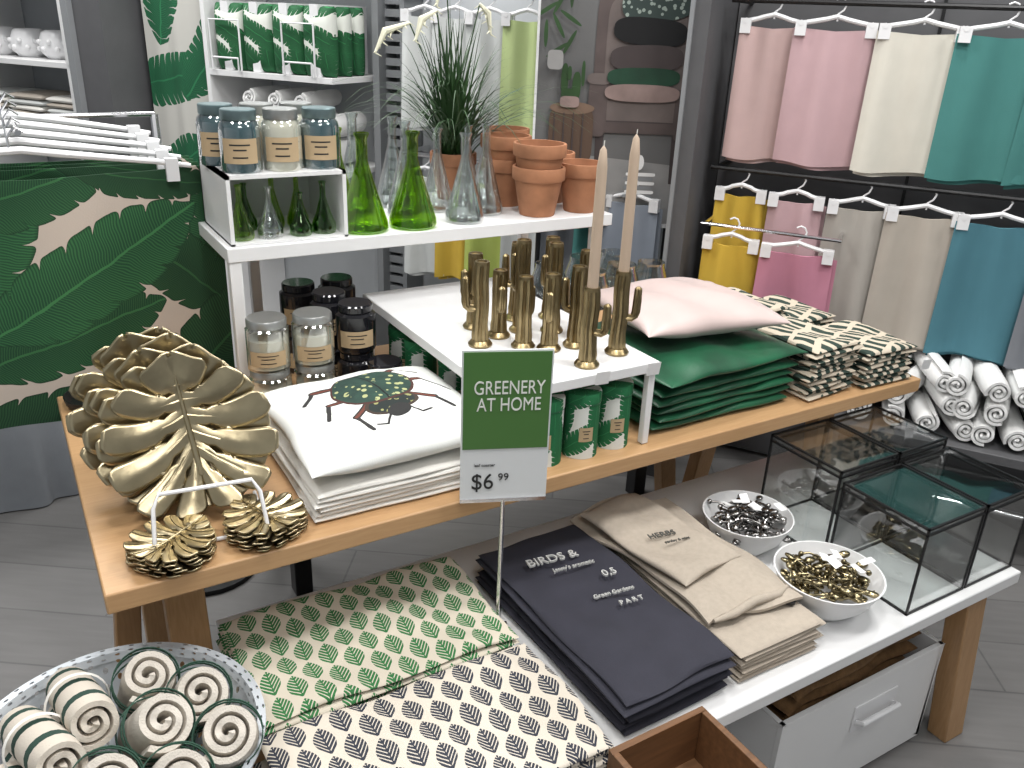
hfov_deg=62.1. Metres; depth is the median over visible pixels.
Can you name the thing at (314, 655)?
towels
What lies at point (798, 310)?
napkins
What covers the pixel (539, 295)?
glass vase
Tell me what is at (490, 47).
towel
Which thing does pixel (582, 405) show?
tin
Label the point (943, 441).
box
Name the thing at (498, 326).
candle holder
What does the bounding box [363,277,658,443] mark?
low white riser
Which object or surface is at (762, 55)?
towel
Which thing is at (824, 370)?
napkins
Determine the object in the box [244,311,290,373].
jar candle
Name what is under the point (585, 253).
candle holder
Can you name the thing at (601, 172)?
taper candle
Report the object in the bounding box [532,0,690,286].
display panel
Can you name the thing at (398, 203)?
flask
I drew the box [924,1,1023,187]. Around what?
towel
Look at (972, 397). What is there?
towels
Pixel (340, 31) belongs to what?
stack
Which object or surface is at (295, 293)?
jar candle
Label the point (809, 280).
hanging cloth
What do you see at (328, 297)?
jar candle
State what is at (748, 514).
drawer knobs
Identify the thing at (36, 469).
cloth
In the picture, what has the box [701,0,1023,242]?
rail
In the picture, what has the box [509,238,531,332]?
candle holder
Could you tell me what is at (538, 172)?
terracotta pot
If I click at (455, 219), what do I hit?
flask
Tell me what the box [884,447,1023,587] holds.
box
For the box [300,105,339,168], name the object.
jar candle
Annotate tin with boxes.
[388,323,405,366]
[404,336,436,374]
[438,360,460,393]
[547,392,565,466]
[561,385,601,458]
[597,377,633,449]
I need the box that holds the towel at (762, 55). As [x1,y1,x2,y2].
[722,4,797,163]
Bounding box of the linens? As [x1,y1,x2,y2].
[0,86,75,126]
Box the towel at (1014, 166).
[1000,104,1023,188]
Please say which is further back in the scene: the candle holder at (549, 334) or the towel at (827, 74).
the towel at (827, 74)
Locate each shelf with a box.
[198,158,611,377]
[199,0,374,366]
[830,401,1023,519]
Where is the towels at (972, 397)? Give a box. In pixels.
[847,350,1023,450]
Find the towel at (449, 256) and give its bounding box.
[434,175,474,278]
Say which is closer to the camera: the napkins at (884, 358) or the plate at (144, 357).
the plate at (144, 357)
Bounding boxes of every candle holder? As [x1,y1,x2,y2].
[460,251,482,330]
[461,259,491,348]
[488,268,509,339]
[502,241,516,321]
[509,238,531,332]
[511,274,534,348]
[537,272,560,352]
[538,235,559,318]
[540,241,563,333]
[561,264,587,349]
[574,285,611,369]
[580,249,589,284]
[604,269,641,356]
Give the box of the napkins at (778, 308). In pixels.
[727,287,790,316]
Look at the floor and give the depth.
2.47 m
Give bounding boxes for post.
[646,0,739,476]
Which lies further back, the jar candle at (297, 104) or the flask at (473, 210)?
the flask at (473, 210)
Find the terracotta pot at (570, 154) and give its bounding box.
[557,150,574,202]
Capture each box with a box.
[761,418,899,549]
[813,405,947,537]
[830,463,987,615]
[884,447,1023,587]
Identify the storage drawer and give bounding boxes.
[724,629,945,767]
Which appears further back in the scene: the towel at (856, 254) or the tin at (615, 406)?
the towel at (856, 254)
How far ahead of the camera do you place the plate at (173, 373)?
1.41 m
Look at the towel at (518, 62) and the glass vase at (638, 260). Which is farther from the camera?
the towel at (518, 62)
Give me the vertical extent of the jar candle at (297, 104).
0.122 m
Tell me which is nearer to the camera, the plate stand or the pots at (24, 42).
the plate stand
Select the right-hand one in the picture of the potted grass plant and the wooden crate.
the wooden crate
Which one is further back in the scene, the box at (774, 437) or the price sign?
the box at (774, 437)
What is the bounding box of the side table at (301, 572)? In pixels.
[247,276,646,595]
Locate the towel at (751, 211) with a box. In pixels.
[710,173,767,248]
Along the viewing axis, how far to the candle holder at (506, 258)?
1.86 m
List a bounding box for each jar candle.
[196,102,232,165]
[217,107,262,173]
[238,101,272,125]
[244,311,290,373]
[249,368,291,417]
[260,106,302,171]
[279,101,311,121]
[279,278,314,330]
[284,328,301,373]
[291,306,335,367]
[294,362,335,384]
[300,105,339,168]
[309,286,344,340]
[318,273,355,297]
[328,341,338,376]
[335,297,375,354]
[337,350,374,376]
[365,354,402,369]
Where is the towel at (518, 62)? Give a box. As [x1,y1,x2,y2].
[498,0,537,135]
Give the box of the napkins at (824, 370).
[755,316,863,400]
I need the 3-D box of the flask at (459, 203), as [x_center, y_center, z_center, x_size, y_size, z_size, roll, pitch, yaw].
[-0.114,-0.558,2.173,0.080,0.200,0.080,-11,27,-29]
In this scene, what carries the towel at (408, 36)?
hanging from the rail at (416, 152)
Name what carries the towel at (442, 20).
hanging from the rail at (416, 152)
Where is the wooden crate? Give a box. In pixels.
[607,706,766,767]
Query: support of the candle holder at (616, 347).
on the low white riser
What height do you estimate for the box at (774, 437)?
0.225 m
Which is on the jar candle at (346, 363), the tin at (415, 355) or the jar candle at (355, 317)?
the jar candle at (355, 317)
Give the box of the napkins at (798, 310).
[762,295,834,325]
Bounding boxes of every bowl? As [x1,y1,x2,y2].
[703,490,794,555]
[773,541,886,620]
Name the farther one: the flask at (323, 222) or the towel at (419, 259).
the towel at (419, 259)
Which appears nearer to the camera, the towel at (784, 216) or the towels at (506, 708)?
the towels at (506, 708)
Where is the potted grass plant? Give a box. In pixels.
[312,0,596,199]
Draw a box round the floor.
[0,367,1023,767]
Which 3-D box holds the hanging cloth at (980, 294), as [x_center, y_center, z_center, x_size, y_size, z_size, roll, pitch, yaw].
[1.458,-0.318,2.616,0.256,0.526,0.061,10,24,17]
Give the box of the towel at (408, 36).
[400,0,449,130]
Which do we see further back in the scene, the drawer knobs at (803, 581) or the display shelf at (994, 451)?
the display shelf at (994, 451)
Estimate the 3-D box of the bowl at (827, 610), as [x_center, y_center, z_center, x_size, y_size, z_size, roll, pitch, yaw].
[0.635,0.414,1.723,0.216,0.085,0.216,-11,27,-29]
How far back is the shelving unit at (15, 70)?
4.27 m
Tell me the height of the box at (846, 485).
0.205 m
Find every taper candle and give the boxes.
[587,140,607,288]
[619,129,639,271]
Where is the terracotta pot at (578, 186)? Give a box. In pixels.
[561,158,597,212]
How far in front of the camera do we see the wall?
3.77 m
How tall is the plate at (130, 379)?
0.259 m
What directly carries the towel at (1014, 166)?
hanging from the rail at (967, 6)
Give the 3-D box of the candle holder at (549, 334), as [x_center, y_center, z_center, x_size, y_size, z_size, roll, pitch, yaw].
[0.078,-0.142,1.691,0.053,0.158,0.058,-11,27,-29]
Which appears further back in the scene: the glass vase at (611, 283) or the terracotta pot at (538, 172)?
the glass vase at (611, 283)
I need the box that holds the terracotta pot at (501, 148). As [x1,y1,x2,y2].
[480,131,531,206]
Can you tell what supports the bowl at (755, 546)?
on the display table at (790, 478)
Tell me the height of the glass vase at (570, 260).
0.116 m
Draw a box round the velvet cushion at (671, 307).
[600,277,790,337]
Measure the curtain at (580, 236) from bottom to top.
0.506 m
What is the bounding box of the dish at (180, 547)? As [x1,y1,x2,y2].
[123,514,216,577]
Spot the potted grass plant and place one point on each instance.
(450, 112)
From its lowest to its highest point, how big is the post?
3.000 m
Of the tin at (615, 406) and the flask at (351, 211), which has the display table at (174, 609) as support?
the tin at (615, 406)
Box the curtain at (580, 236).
[570,227,588,281]
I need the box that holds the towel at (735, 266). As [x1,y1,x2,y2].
[698,217,759,293]
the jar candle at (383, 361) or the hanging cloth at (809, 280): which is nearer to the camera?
the jar candle at (383, 361)
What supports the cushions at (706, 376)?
on the display table at (174, 609)
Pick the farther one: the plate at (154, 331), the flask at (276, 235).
the flask at (276, 235)
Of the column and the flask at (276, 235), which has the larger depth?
the column
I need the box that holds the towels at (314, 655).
[216,556,519,736]
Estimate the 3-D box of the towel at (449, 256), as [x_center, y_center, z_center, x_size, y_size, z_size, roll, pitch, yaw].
[-0.219,-0.653,3.402,0.187,0.506,0.061,10,24,17]
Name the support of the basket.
on the stool
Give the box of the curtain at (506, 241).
[499,233,535,280]
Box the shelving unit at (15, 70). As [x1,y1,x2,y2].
[0,0,83,163]
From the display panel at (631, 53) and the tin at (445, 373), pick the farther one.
the display panel at (631, 53)
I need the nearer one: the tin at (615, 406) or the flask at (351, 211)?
the tin at (615, 406)
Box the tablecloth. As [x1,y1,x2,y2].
[0,92,252,595]
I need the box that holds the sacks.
[766,631,920,720]
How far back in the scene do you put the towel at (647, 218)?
2.99 m
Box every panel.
[371,0,422,291]
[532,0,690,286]
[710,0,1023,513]
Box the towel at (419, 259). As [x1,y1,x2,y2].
[403,158,435,275]
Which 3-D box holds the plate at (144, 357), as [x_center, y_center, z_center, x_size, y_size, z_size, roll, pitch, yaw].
[-0.578,0.069,1.441,0.265,0.253,0.108,-11,27,-29]
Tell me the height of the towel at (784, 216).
0.505 m
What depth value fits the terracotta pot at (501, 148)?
2.17 m
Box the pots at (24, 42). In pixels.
[0,26,64,59]
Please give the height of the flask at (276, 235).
0.105 m
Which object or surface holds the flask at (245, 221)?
in the shelf at (510, 221)
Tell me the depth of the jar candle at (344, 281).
2.01 m
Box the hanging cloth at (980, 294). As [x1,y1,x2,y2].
[923,201,1023,365]
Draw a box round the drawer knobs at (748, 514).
[707,493,791,545]
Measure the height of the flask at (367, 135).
0.212 m
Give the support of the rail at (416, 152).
attached to the wall
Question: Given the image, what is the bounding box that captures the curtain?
[141,0,208,164]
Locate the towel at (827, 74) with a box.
[772,6,878,170]
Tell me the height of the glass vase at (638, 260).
0.110 m
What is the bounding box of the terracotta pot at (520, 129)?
[486,125,529,133]
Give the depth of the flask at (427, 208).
2.11 m
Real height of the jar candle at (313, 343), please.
0.108 m
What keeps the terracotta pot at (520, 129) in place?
on the terracotta pot at (501, 148)
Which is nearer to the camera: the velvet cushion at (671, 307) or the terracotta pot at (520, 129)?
the velvet cushion at (671, 307)
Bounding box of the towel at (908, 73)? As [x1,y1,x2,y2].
[849,0,959,176]
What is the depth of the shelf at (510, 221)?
1.92 m
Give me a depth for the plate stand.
1.34 m
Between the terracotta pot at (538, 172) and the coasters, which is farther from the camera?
the terracotta pot at (538, 172)
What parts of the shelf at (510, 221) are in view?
white cube shelf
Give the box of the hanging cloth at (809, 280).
[752,225,836,312]
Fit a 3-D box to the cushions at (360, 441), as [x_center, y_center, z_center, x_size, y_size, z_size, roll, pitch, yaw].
[-0.257,0.077,1.622,0.386,0.155,0.364,-11,27,-29]
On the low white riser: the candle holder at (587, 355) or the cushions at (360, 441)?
the candle holder at (587, 355)
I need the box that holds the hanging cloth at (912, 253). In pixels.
[862,193,964,350]
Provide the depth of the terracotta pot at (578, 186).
2.14 m
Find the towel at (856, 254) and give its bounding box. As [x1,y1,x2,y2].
[818,186,895,322]
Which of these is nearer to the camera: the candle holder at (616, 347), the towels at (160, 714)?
the towels at (160, 714)
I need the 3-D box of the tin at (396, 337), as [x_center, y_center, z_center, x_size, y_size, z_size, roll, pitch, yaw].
[-0.251,-0.071,1.988,0.074,0.138,0.074,-11,27,-29]
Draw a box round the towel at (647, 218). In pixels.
[600,181,662,280]
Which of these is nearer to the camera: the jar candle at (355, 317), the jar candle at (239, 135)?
the jar candle at (239, 135)
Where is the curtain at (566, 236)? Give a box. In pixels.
[538,229,573,286]
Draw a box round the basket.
[0,642,265,767]
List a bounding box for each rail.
[400,145,479,163]
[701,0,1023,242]
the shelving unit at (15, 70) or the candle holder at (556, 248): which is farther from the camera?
the shelving unit at (15, 70)
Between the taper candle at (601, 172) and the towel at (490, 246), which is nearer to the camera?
the taper candle at (601, 172)
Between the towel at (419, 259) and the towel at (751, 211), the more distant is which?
the towel at (419, 259)
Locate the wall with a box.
[20,0,1023,514]
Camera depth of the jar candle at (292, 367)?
2.00 m
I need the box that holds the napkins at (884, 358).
[821,320,917,387]
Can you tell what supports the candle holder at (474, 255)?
on the low white riser
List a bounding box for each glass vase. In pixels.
[532,260,565,298]
[565,252,600,288]
[600,248,630,287]
[600,267,608,287]
[601,261,638,288]
[632,258,666,281]
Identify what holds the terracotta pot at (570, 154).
on the shelf at (510, 221)
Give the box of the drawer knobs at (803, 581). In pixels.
[780,549,878,603]
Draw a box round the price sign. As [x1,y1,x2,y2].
[459,348,554,623]
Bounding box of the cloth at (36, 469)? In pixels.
[0,421,78,512]
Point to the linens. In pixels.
(26, 99)
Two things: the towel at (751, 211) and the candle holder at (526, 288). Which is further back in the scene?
the towel at (751, 211)
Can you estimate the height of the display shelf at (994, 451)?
0.390 m
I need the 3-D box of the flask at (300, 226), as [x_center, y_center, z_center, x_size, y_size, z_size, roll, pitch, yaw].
[-0.453,-0.365,1.818,0.048,0.090,0.048,-11,27,-29]
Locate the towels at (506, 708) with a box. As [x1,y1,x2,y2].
[253,643,613,767]
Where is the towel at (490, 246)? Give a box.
[464,174,500,277]
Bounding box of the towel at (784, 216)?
[762,179,826,255]
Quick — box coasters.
[222,491,307,551]
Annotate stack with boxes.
[214,0,367,77]
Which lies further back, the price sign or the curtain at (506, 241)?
the curtain at (506, 241)
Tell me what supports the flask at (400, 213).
on the shelf at (510, 221)
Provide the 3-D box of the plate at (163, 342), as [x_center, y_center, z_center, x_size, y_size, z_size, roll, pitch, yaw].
[-0.590,0.050,1.462,0.275,0.263,0.097,-4,24,-16]
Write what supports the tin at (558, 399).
on the display table at (174, 609)
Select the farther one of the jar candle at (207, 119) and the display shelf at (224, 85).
the display shelf at (224, 85)
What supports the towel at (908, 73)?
hanging from the rail at (967, 6)
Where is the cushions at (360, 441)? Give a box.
[264,366,460,522]
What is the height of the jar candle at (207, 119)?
0.122 m
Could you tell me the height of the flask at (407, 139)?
0.212 m
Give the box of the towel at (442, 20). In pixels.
[430,0,480,134]
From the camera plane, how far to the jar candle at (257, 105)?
1.79 m
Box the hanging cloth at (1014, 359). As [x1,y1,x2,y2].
[1003,295,1023,370]
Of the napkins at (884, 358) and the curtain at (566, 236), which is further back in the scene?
the curtain at (566, 236)
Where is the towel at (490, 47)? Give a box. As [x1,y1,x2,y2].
[464,0,514,134]
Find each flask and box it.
[235,183,257,231]
[257,186,283,238]
[290,192,312,236]
[312,180,335,233]
[342,112,374,216]
[347,135,388,232]
[376,115,410,207]
[387,120,423,217]
[389,139,436,228]
[420,127,453,212]
[445,132,483,224]
[452,124,481,207]
[467,123,502,215]
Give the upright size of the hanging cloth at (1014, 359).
0.526 m
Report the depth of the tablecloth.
1.85 m
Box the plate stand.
[151,477,268,546]
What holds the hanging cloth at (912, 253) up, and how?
hanging from the rail at (967, 6)
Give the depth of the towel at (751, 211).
2.85 m
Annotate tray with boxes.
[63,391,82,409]
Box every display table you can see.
[57,310,920,750]
[216,449,1020,767]
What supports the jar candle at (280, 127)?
on the shelf at (510, 221)
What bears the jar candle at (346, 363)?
on the display table at (174, 609)
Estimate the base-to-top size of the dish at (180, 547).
0.041 m
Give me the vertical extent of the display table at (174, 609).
0.750 m
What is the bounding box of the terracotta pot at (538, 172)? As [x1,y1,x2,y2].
[512,139,566,217]
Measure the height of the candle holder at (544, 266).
0.183 m
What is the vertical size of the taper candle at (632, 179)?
0.266 m
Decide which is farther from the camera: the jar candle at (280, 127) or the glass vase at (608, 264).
the glass vase at (608, 264)
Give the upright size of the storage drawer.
0.285 m
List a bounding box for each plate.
[65,326,171,455]
[69,332,155,469]
[82,332,227,463]
[84,347,215,504]
[95,343,269,506]
[100,350,278,519]
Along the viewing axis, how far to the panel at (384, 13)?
3.48 m
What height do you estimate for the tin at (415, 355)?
0.138 m
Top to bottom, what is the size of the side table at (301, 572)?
0.735 m
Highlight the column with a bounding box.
[59,0,153,155]
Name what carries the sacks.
in the storage drawer
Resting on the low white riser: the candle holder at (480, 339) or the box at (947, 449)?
the candle holder at (480, 339)
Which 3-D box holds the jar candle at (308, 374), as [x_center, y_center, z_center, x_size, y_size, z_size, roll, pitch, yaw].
[-0.426,-0.001,1.846,0.088,0.108,0.089,-11,27,-29]
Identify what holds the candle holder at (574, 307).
on the low white riser
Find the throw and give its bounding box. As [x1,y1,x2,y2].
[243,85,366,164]
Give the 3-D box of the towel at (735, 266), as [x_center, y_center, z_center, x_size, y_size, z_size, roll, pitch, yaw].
[0.718,-0.367,2.818,0.195,0.376,0.057,8,24,14]
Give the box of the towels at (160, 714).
[0,647,263,767]
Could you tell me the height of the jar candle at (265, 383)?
0.108 m
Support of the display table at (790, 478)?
on the floor
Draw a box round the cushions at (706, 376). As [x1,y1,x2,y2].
[597,318,806,429]
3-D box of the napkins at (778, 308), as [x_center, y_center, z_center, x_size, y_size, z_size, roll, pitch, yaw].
[0.589,-0.159,2.264,0.198,0.145,0.217,-14,28,-33]
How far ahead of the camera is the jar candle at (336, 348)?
1.94 m

